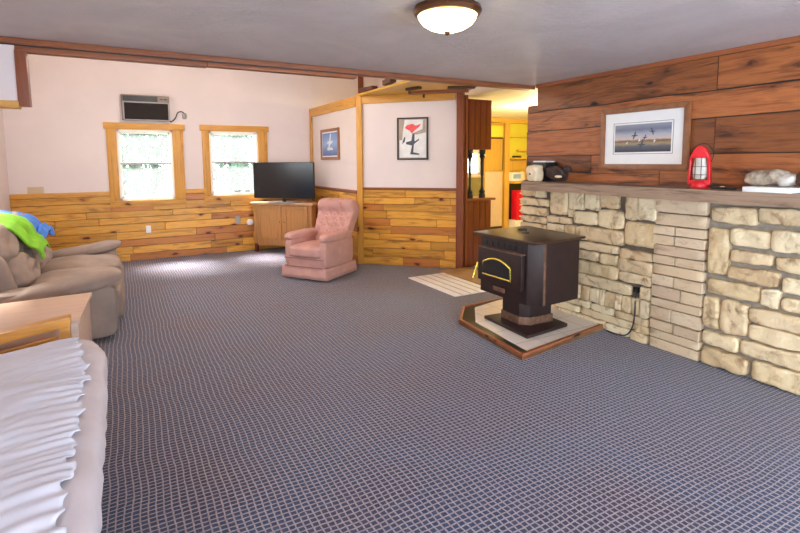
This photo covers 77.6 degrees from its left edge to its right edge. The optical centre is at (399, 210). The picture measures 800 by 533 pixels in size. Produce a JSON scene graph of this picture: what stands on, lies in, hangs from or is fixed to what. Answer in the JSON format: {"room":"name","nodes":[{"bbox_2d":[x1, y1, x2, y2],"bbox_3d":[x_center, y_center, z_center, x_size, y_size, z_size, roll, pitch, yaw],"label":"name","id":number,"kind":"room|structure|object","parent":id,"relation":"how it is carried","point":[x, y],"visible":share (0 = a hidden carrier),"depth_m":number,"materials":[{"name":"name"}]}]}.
{"room":"living room","nodes":[
{"label":"living room","id":0,"kind":"room"},
{"bbox_2d":[0,109,10,210],"bbox_3d":[-2.952,-0.329,2.193,0.120,3.450,11.552,-4,7,-29],"label":"wall","id":1,"kind":"structure","parent":0,"point":[4,185],"depth_m":7.04,"materials":[{"name":"paint"}]},
{"bbox_2d":[0,44,31,108],"bbox_3d":[-2.845,-0.845,3.036,0.943,0.397,0.110,-4,7,-29],"label":"wall","id":2,"kind":"structure","parent":0,"point":[15,87],"depth_m":3.19,"materials":[{"name":"paint"}]},
{"bbox_2d":[2,54,510,261],"bbox_3d":[-0.553,-1.193,10.180,12.130,3.550,0.170,-4,7,-29],"label":"wall","id":3,"kind":"structure","parent":0,"point":[57,144],"depth_m":8.07,"materials":[{"name":"paint"}]},
{"bbox_2d":[27,187,43,193],"bbox_3d":[-5.444,-0.307,7.436,0.200,0.100,0.015,-4,7,-29],"label":"blank plate","id":4,"kind":"object","parent":3,"relation":"attached to","point":[31,190],"visible":1,"depth_m":7.43,"materials":[{"name":"beige plastic"}]},
{"bbox_2d":[103,122,185,207],"bbox_3d":[-4.155,-0.756,8.180,1.175,1.340,0.170,-4,7,-29],"label":"window","id":5,"kind":"structure","parent":3,"relation":"in","point":[113,130],"depth_m":8.12,"materials":[{"name":"brown wood"}]},
{"bbox_2d":[146,225,150,232],"bbox_3d":[-4.145,0.302,8.202,0.075,0.120,0.015,-4,7,-29],"label":"wall outlet","id":6,"kind":"object","parent":3,"relation":"attached to","point":[148,228],"visible":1,"depth_m":8.20,"materials":[{"name":"white plastic"}]},
{"bbox_2d":[121,94,186,121],"bbox_3d":[-3.973,-1.655,8.068,0.950,0.411,0.131,-4,7,-29],"label":"air conditioner","id":7,"kind":"object","parent":3,"relation":"attached to","point":[134,107],"visible":1,"depth_m":7.96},
{"bbox_2d":[122,95,157,101],"bbox_3d":[-4.135,-1.788,7.917,0.495,0.085,0.012,-4,7,-29],"label":"vent","id":8,"kind":"object","parent":7,"relation":"attached to","point":[125,98],"depth_m":7.91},
{"bbox_2d":[124,102,168,119],"bbox_3d":[-4.061,-1.595,7.976,0.630,0.260,0.015,-4,7,-29],"label":"grille","id":9,"kind":"object","parent":7,"relation":"attached to","point":[132,110],"depth_m":7.97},
{"bbox_2d":[199,125,268,201],"bbox_3d":[-2.927,-0.847,8.863,1.170,1.320,0.170,-4,7,-29],"label":"window","id":10,"kind":"structure","parent":3,"relation":"in","point":[260,152],"depth_m":8.75,"materials":[{"name":"brown wood"}]},
{"bbox_2d":[235,216,240,223],"bbox_3d":[-2.898,0.155,8.891,0.090,0.140,0.015,-4,7,-29],"label":"wall outlet","id":11,"kind":"object","parent":3,"relation":"attached to","point":[237,218],"visible":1,"depth_m":8.88,"materials":[{"name":"grey plastic"}]},
{"bbox_2d":[247,219,253,224],"bbox_3d":[-2.700,0.202,8.972,0.120,0.110,0.070,-4,7,-29],"label":"night light","id":12,"kind":"object","parent":3,"relation":"attached to","point":[249,221],"visible":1,"depth_m":8.95,"materials":[{"name":"white plastic"}]},
{"bbox_2d":[358,76,362,93],"bbox_3d":[-0.771,-1.122,9.983,0.110,3.450,0.030,-4,7,-29],"label":"trim","id":13,"kind":"structure","parent":3,"relation":"attached to","point":[360,79],"depth_m":9.82,"materials":[{"name":"brown wood"}]},
{"bbox_2d":[468,152,479,173],"bbox_3d":[1.604,-1.097,11.412,0.420,0.510,0.160,-4,7,-29],"label":"window","id":14,"kind":"structure","parent":3,"relation":"in","point":[476,154],"depth_m":11.45,"materials":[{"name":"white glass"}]},
{"bbox_2d":[502,123,509,227],"bbox_3d":[2.492,-0.877,11.771,0.145,2.570,0.118,-4,7,-29],"label":"trim","id":15,"kind":"structure","parent":3,"relation":"attached to","point":[506,141],"depth_m":11.72,"materials":[{"name":"yellow wood"}]},
{"bbox_2d":[309,96,357,262],"bbox_3d":[-1.148,-0.550,8.633,0.122,2.585,2.102,-4,7,-29],"label":"wall","id":16,"kind":"structure","parent":0,"point":[333,178],"depth_m":8.30,"materials":[{"name":"paint"}]},
{"bbox_2d":[320,127,339,159],"bbox_3d":[-1.213,-1.151,8.594,0.030,0.530,0.840,-4,7,-29],"label":"framed picture","id":17,"kind":"object","parent":16,"relation":"attached to","point":[329,138],"visible":1,"depth_m":8.55},
{"bbox_2d":[322,132,336,155],"bbox_3d":[-1.213,-1.151,8.594,0.004,0.390,0.700,-4,7,-29],"label":"print","id":18,"kind":"object","parent":17,"relation":"attached to","point":[329,139],"depth_m":8.59},
{"bbox_2d":[0,0,799,87],"bbox_3d":[3.513,-1.159,2.896,12.130,0.080,6.584,-4,7,-29],"label":"ceiling","id":19,"kind":"structure","parent":0,"point":[523,42],"depth_m":3.08,"materials":[{"name":"paint"}]},
{"bbox_2d":[0,36,534,90],"bbox_3d":[-0.917,-1.173,4.125,5.401,0.085,0.112,-4,7,-29],"label":"header beam","id":20,"kind":"structure","parent":19,"relation":"attached to","point":[31,46],"depth_m":3.76,"materials":[{"name":"brown wood"}]},
{"bbox_2d":[413,0,481,35],"bbox_3d":[0.249,-0.998,2.619,0.362,0.147,0.362,-4,7,-29],"label":"ceiling light","id":21,"kind":"object","parent":19,"relation":"attached to","point":[446,17],"visible":1,"depth_m":2.51,"materials":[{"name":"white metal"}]},
{"bbox_2d":[356,93,464,267],"bbox_3d":[0.143,-0.469,7.510,1.641,2.635,0.142,1,6,16],"label":"wall","id":22,"kind":"structure","parent":0,"point":[411,212],"depth_m":7.49,"materials":[{"name":"paint"}]},
{"bbox_2d":[397,117,427,159],"bbox_3d":[0.188,-1.074,7.401,0.475,0.625,0.030,1,6,16],"label":"framed picture","id":23,"kind":"object","parent":22,"relation":"attached to","point":[412,132],"visible":1,"depth_m":7.40},
{"bbox_2d":[355,80,476,95],"bbox_3d":[0.551,-1.663,6.638,1.200,0.090,2.896,-4,7,-29],"label":"platform","id":24,"kind":"object","parent":22,"relation":"on","point":[403,87],"visible":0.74,"depth_m":6.81,"materials":[{"name":"yellow wood"}]},
{"bbox_2d":[358,86,377,91],"bbox_3d":[-0.464,-1.764,7.194,0.100,0.050,0.360,-5,7,-37],"label":"scrap","id":25,"kind":"object","parent":24,"relation":"on","point":[364,89],"visible":0.89,"depth_m":7.13,"materials":[{"name":"brown wood"}]},
{"bbox_2d":[382,79,395,85],"bbox_3d":[-0.144,-1.715,6.585,0.090,0.070,0.340,-2,6,-19],"label":"scrap","id":26,"kind":"object","parent":24,"relation":"on","point":[385,82],"visible":0.71,"depth_m":6.54,"materials":[{"name":"brown wood"}]},
{"bbox_2d":[378,78,487,92],"bbox_3d":[0.818,-2.246,7.926,0.080,0.820,4.968,-4,7,-29],"label":"wall","id":27,"kind":"structure","parent":0,"point":[380,79],"depth_m":9.26,"materials":[{"name":"paint"}]},
{"bbox_2d":[92,247,799,532],"bbox_3d":[-0.320,1.270,3.890,6.150,0.100,11.652,-4,7,-29],"label":"floor","id":28,"kind":"structure","parent":0,"point":[244,396],"depth_m":3.07,"materials":[{"name":"carpet"}]},
{"bbox_2d":[0,292,91,350],"bbox_3d":[-2.727,0.998,3.456,1.000,0.555,0.860,-4,7,-29],"label":"end table","id":29,"kind":"object","parent":28,"relation":"on","point":[13,314],"visible":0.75,"depth_m":3.52,"materials":[{"name":"beige wood"}]},
{"bbox_2d":[0,313,107,532],"bbox_3d":[-1.707,1.111,1.887,1.041,0.632,2.810,-4,7,-29],"label":"futon","id":30,"kind":"object","parent":28,"relation":"on","point":[54,392],"visible":1,"depth_m":1.94,"materials":[{"name":"white fabric"}]},
{"bbox_2d":[0,212,124,339],"bbox_3d":[-3.621,0.552,5.180,1.291,1.049,2.399,-4,7,-29],"label":"reclining sofa","id":31,"kind":"object","parent":28,"relation":"on","point":[96,268],"visible":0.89,"depth_m":4.47,"materials":[{"name":"beige fabric"}]},
{"bbox_2d":[0,224,24,263],"bbox_3d":[-3.732,0.337,4.599,0.382,0.456,0.861,-4,7,-29],"label":"cushion","id":32,"kind":"object","parent":31,"relation":"on","point":[12,249],"depth_m":4.47,"materials":[{"name":"beige fabric"}]},
{"bbox_2d":[12,212,29,248],"bbox_3d":[-4.144,0.259,5.343,0.401,0.492,0.858,-4,7,-29],"label":"cushion","id":33,"kind":"object","parent":31,"relation":"on","point":[14,213],"depth_m":5.18,"materials":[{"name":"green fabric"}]},
{"bbox_2d":[8,249,40,287],"bbox_3d":[-3.620,0.567,4.705,0.363,0.382,0.870,-4,7,-29],"label":"lumbar cushion","id":34,"kind":"object","parent":31,"relation":"on","point":[24,265],"depth_m":4.49,"materials":[{"name":"beige fabric"}]},
{"bbox_2d":[0,213,49,258],"bbox_3d":[-3.850,0.244,4.857,0.648,0.455,0.860,-4,7,-29],"label":"blanket","id":35,"kind":"object","parent":31,"relation":"on","point":[20,226],"visible":1,"depth_m":4.86,"materials":[{"name":"green fabric"}]},
{"bbox_2d":[0,210,54,238],"bbox_3d":[-4.180,0.161,5.436,0.622,0.366,1.019,-4,7,-29],"label":"blanket","id":36,"kind":"object","parent":31,"relation":"on","point":[43,229],"visible":0.6,"depth_m":5.43,"materials":[{"name":"blue fabric"}]},
{"bbox_2d":[27,246,51,268],"bbox_3d":[-4.030,0.494,5.417,0.353,0.406,0.865,-4,7,-29],"label":"lumbar cushion","id":37,"kind":"object","parent":31,"relation":"on","point":[45,263],"depth_m":5.32,"materials":[{"name":"beige fabric"}]},
{"bbox_2d":[31,266,120,286],"bbox_3d":[-3.223,0.713,4.931,0.808,0.246,0.826,-4,7,-29],"label":"seat cushion","id":38,"kind":"object","parent":31,"relation":"on","point":[54,275],"depth_m":4.84,"materials":[{"name":"beige fabric"}]},
{"bbox_2d":[40,254,120,273],"bbox_3d":[-3.635,0.640,5.661,0.813,0.254,0.819,-4,7,-29],"label":"seat cushion","id":39,"kind":"object","parent":31,"relation":"on","point":[82,260],"depth_m":5.50,"materials":[{"name":"beige fabric"}]},
{"bbox_2d":[250,200,317,251],"bbox_3d":[-1.985,0.272,8.981,1.220,0.890,0.600,1,6,16],"label":"base cabinet","id":40,"kind":"object","parent":28,"relation":"on","point":[272,221],"visible":0.82,"depth_m":8.73,"materials":[{"name":"brown wood"}]},
{"bbox_2d":[253,162,314,202],"bbox_3d":[-2.038,-0.497,8.678,1.170,0.700,0.260,1,6,16],"label":"television","id":41,"kind":"object","parent":40,"relation":"on","point":[291,180],"visible":1,"depth_m":8.66,"materials":[{"name":"black plastic"}]},
{"bbox_2d":[281,198,359,280],"bbox_3d":[-1.079,0.369,7.107,0.764,1.060,1.035,3,6,27],"label":"recliner","id":42,"kind":"object","parent":28,"relation":"on","point":[324,252],"visible":1,"depth_m":6.86,"materials":[{"name":"pink fabric"}]},
{"bbox_2d":[289,240,320,258],"bbox_3d":[-1.162,0.520,6.954,0.570,0.192,0.660,3,6,27],"label":"seat cushion","id":43,"kind":"object","parent":42,"relation":"on","point":[298,249],"depth_m":6.70,"materials":[{"name":"pink fabric"}]},
{"bbox_2d":[408,273,485,296],"bbox_3d":[0.636,0.948,6.488,0.580,0.014,1.100,-4,7,-29],"label":"floor mat","id":44,"kind":"object","parent":28,"relation":"on","point":[454,286],"visible":0.84,"depth_m":6.42,"materials":[{"name":"fabric"}]},
{"bbox_2d":[439,267,480,284],"bbox_3d":[1.061,0.910,6.805,0.465,0.020,1.180,-4,7,-29],"label":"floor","id":45,"kind":"structure","parent":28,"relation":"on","point":[464,273],"depth_m":7.00,"materials":[{"name":"brown wood"}]},
{"bbox_2d":[464,95,495,267],"bbox_3d":[1.120,-0.446,7.651,0.575,2.550,0.400,-4,7,-29],"label":"tall cabinet","id":46,"kind":"object","parent":28,"relation":"on","point":[477,209],"visible":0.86,"depth_m":7.45,"materials":[{"name":"brown wood"}]},
{"bbox_2d":[467,196,495,200],"bbox_3d":[1.132,-0.191,7.682,0.550,0.035,0.400,-4,7,-29],"label":"countertop","id":47,"kind":"structure","parent":46,"relation":"on","point":[475,198],"depth_m":7.54,"materials":[{"name":"brown wood"}]},
{"bbox_2d":[459,297,602,360],"bbox_3d":[1.162,1.087,4.877,1.185,0.052,1.375,-4,7,-29],"label":"hearth pad","id":48,"kind":"object","parent":28,"relation":"on","point":[471,317],"visible":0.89,"depth_m":4.56,"materials":[{"name":"beige tile"}]},
{"bbox_2d":[473,226,584,338],"bbox_3d":[1.214,0.636,4.687,0.749,0.888,0.879,-4,7,-29],"label":"stove","id":49,"kind":"object","parent":48,"relation":"on","point":[533,269],"visible":1,"depth_m":4.44,"materials":[{"name":"metal"}]},
{"bbox_2d":[465,88,537,118],"bbox_3d":[3.380,-1.966,9.398,5.950,0.060,4.968,-4,7,-29],"label":"ceiling","id":50,"kind":"structure","parent":0,"point":[506,103],"depth_m":7.97,"materials":[{"name":"beige paint"}]},
{"bbox_2d":[520,35,799,394],"bbox_3d":[3.122,0.097,2.875,0.469,2.411,6.519,-4,7,-29],"label":"wall","id":51,"kind":"structure","parent":0,"point":[718,283],"depth_m":3.92,"materials":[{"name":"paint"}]},
{"bbox_2d":[606,287,639,335],"bbox_3d":[2.010,0.904,4.512,0.064,0.470,0.288,-6,8,-43],"label":"power cord","id":52,"kind":"object","parent":51,"relation":"hanging from","point":[635,289],"visible":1,"depth_m":4.41,"materials":[{"name":"black plastic"}]},
{"bbox_2d":[599,101,691,169],"bbox_3d":[2.085,-0.630,4.292,0.030,0.540,0.830,-4,7,-29],"label":"framed picture","id":53,"kind":"object","parent":51,"relation":"attached to","point":[651,137],"visible":1,"depth_m":4.24},
{"bbox_2d":[615,122,671,151],"bbox_3d":[2.085,-0.630,4.292,0.004,0.240,0.530,-4,7,-29],"label":"print","id":54,"kind":"object","parent":53,"relation":"attached to","point":[629,136],"depth_m":4.27},
{"bbox_2d":[521,180,799,207],"bbox_3d":[2.203,-0.132,3.810,0.342,0.094,3.880,-4,7,-29],"label":"mantel shelf","id":55,"kind":"object","parent":51,"relation":"attached to","point":[677,193],"visible":0.93,"depth_m":3.77,"materials":[{"name":"brown wood"}]},
{"bbox_2d":[526,165,543,181],"bbox_3d":[1.377,-0.386,5.091,0.130,0.174,0.159,-4,7,-29],"label":"carved block","id":56,"kind":"object","parent":55,"relation":"on","point":[535,173],"visible":1,"depth_m":5.03,"materials":[{"name":"beige wood"}]},
{"bbox_2d":[533,161,554,180],"bbox_3d":[1.508,-0.421,5.216,0.144,0.210,0.190,-4,7,-29],"label":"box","id":57,"kind":"object","parent":55,"relation":"on","point":[545,164],"visible":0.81,"depth_m":5.12,"materials":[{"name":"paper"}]},
{"bbox_2d":[546,165,571,180],"bbox_3d":[1.562,-0.372,4.888,0.140,0.155,0.289,-4,7,-29],"label":"carving","id":58,"kind":"object","parent":55,"relation":"on","point":[555,173],"visible":1,"depth_m":4.84,"materials":[{"name":"black wood"}]},
{"bbox_2d":[687,143,713,188],"bbox_3d":[2.242,-0.337,3.714,0.124,0.335,0.159,-6,8,-44],"label":"lantern","id":59,"kind":"object","parent":55,"relation":"on","point":[700,169],"visible":1,"depth_m":3.68,"materials":[{"name":"metal"}]},
{"bbox_2d":[690,146,710,157],"bbox_3d":[2.241,-0.439,3.704,0.064,0.090,0.131,-6,8,-44],"label":"hood","id":60,"kind":"object","parent":59,"relation":"attached to","point":[699,151],"depth_m":3.68,"materials":[{"name":"red metal"}]},
{"bbox_2d":[711,186,736,189],"bbox_3d":[2.317,-0.166,3.560,0.030,0.024,0.160,-5,7,-37],"label":"knife","id":61,"kind":"object","parent":55,"relation":"on","point":[720,187],"visible":1,"depth_m":3.54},
{"bbox_2d":[742,185,799,193],"bbox_3d":[2.512,-0.144,3.292,0.360,0.033,0.280,-4,7,-29],"label":"book","id":62,"kind":"object","parent":55,"relation":"on","point":[769,188],"visible":0.98,"depth_m":3.19,"materials":[{"name":"paper"}]},
{"bbox_2d":[744,169,799,186],"bbox_3d":[2.507,-0.216,3.276,0.144,0.122,0.428,-4,7,-29],"label":"rock","id":63,"kind":"object","parent":62,"relation":"on","point":[783,178],"visible":0.98,"depth_m":3.26,"materials":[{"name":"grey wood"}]},
{"bbox_3d":[1.984,-1.774,11.479,6.180,0.720,0.019,-4,7,-29],"label":"wall","id":64,"kind":"structure","parent":0,"visible":0},
{"bbox_2d":[491,118,527,123],"bbox_3d":[3.255,-2.155,12.066,3.150,0.095,0.138,-4,7,-29],"label":"trim","id":65,"kind":"structure","parent":64,"relation":"attached to","point":[493,120],"depth_m":11.59,"materials":[{"name":"yellow wood"}]},
{"bbox_3d":[3.455,0.684,9.524,5.980,0.102,5.468,-4,7,-29],"label":"floor","id":66,"kind":"structure","parent":0,"visible":0},
{"bbox_2d":[468,176,483,195],"bbox_3d":[1.397,-0.150,11.199,1.130,1.250,0.155,-4,7,-29],"label":"base cabinet","id":67,"kind":"object","parent":66,"relation":"on","point":[475,180],"visible":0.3,"depth_m":11.27,"materials":[{"name":"yellow wood"}]},
{"bbox_2d":[483,122,503,228],"bbox_3d":[2.148,-0.807,11.595,0.605,2.470,0.098,-4,7,-29],"label":"cupboard","id":68,"kind":"object","parent":66,"relation":"on","point":[493,160],"visible":0.59,"depth_m":11.57,"materials":[{"name":"yellow wood"}]},
{"bbox_2d":[509,124,527,226],"bbox_3d":[3.128,-0.850,12.017,1.160,2.460,0.318,-4,7,-29],"label":"shelving","id":69,"kind":"object","parent":66,"relation":"on","point":[518,132],"visible":0.19,"depth_m":11.94,"materials":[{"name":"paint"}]},
{"bbox_2d":[509,172,520,180],"bbox_3d":[2.718,-0.811,11.790,0.280,0.210,0.123,-4,7,-29],"label":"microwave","id":70,"kind":"object","parent":69,"relation":"on","point":[513,176],"visible":0.98,"depth_m":11.73,"materials":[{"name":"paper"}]},
{"bbox_2d":[509,181,520,183],"bbox_3d":[3.110,-0.706,12.034,1.130,0.050,0.260,-4,7,-29],"label":"countertop","id":71,"kind":"structure","parent":69,"relation":"on","point":[513,182],"depth_m":11.70,"materials":[{"name":"orange wood"}]},
{"bbox_2d":[511,190,522,219],"bbox_3d":[2.857,-0.143,11.902,0.300,0.700,0.255,-4,7,-29],"label":"chest","id":72,"kind":"object","parent":69,"relation":"on","point":[516,196],"visible":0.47,"depth_m":11.80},
{"bbox_2d":[521,172,524,180],"bbox_3d":[2.918,-0.828,11.902,0.140,0.220,0.136,-4,7,-29],"label":"canister","id":73,"kind":"object","parent":69,"relation":"on","point":[522,173],"visible":0.78,"depth_m":11.84,"materials":[{"name":"yellow"}]},
{"label":"outside","id":74,"kind":"structure","parent":0,"visible":0},
{"bbox_2d":[126,186,249,195],"bbox_3d":[-11.134,-0.288,25.062,55.000,0.100,35.548,-4,7,-29],"label":"ground","id":75,"kind":"structure","parent":74,"point":[165,191],"depth_m":37.37,"materials":[{"name":"white snow"}]},
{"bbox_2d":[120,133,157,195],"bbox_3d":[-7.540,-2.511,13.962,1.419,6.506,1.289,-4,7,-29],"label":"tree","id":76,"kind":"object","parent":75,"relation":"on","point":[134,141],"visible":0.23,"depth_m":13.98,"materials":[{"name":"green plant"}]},
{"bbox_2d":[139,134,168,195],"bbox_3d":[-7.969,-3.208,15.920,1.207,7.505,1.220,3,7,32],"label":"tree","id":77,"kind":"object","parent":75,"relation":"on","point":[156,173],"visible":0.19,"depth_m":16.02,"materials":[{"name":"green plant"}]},
{"bbox_2d":[160,134,170,194],"bbox_3d":[-6.829,-2.919,15.479,1.550,7.005,1.482,-4,7,-29],"label":"tree","id":78,"kind":"object","parent":75,"relation":"on","point":[165,136],"visible":0.03,"depth_m":15.30,"materials":[{"name":"green plant"}]},
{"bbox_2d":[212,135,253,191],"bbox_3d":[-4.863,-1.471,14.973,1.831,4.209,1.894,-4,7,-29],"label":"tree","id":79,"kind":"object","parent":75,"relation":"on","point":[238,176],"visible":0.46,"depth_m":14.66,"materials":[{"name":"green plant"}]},
{"bbox_2d":[225,136,253,190],"bbox_3d":[-5.328,-2.480,18.040,2.075,5.606,2.037,-4,7,-29],"label":"tree","id":80,"kind":"object","parent":75,"relation":"on","point":[252,187],"visible":0.05,"depth_m":17.86,"materials":[{"name":"green plant"}]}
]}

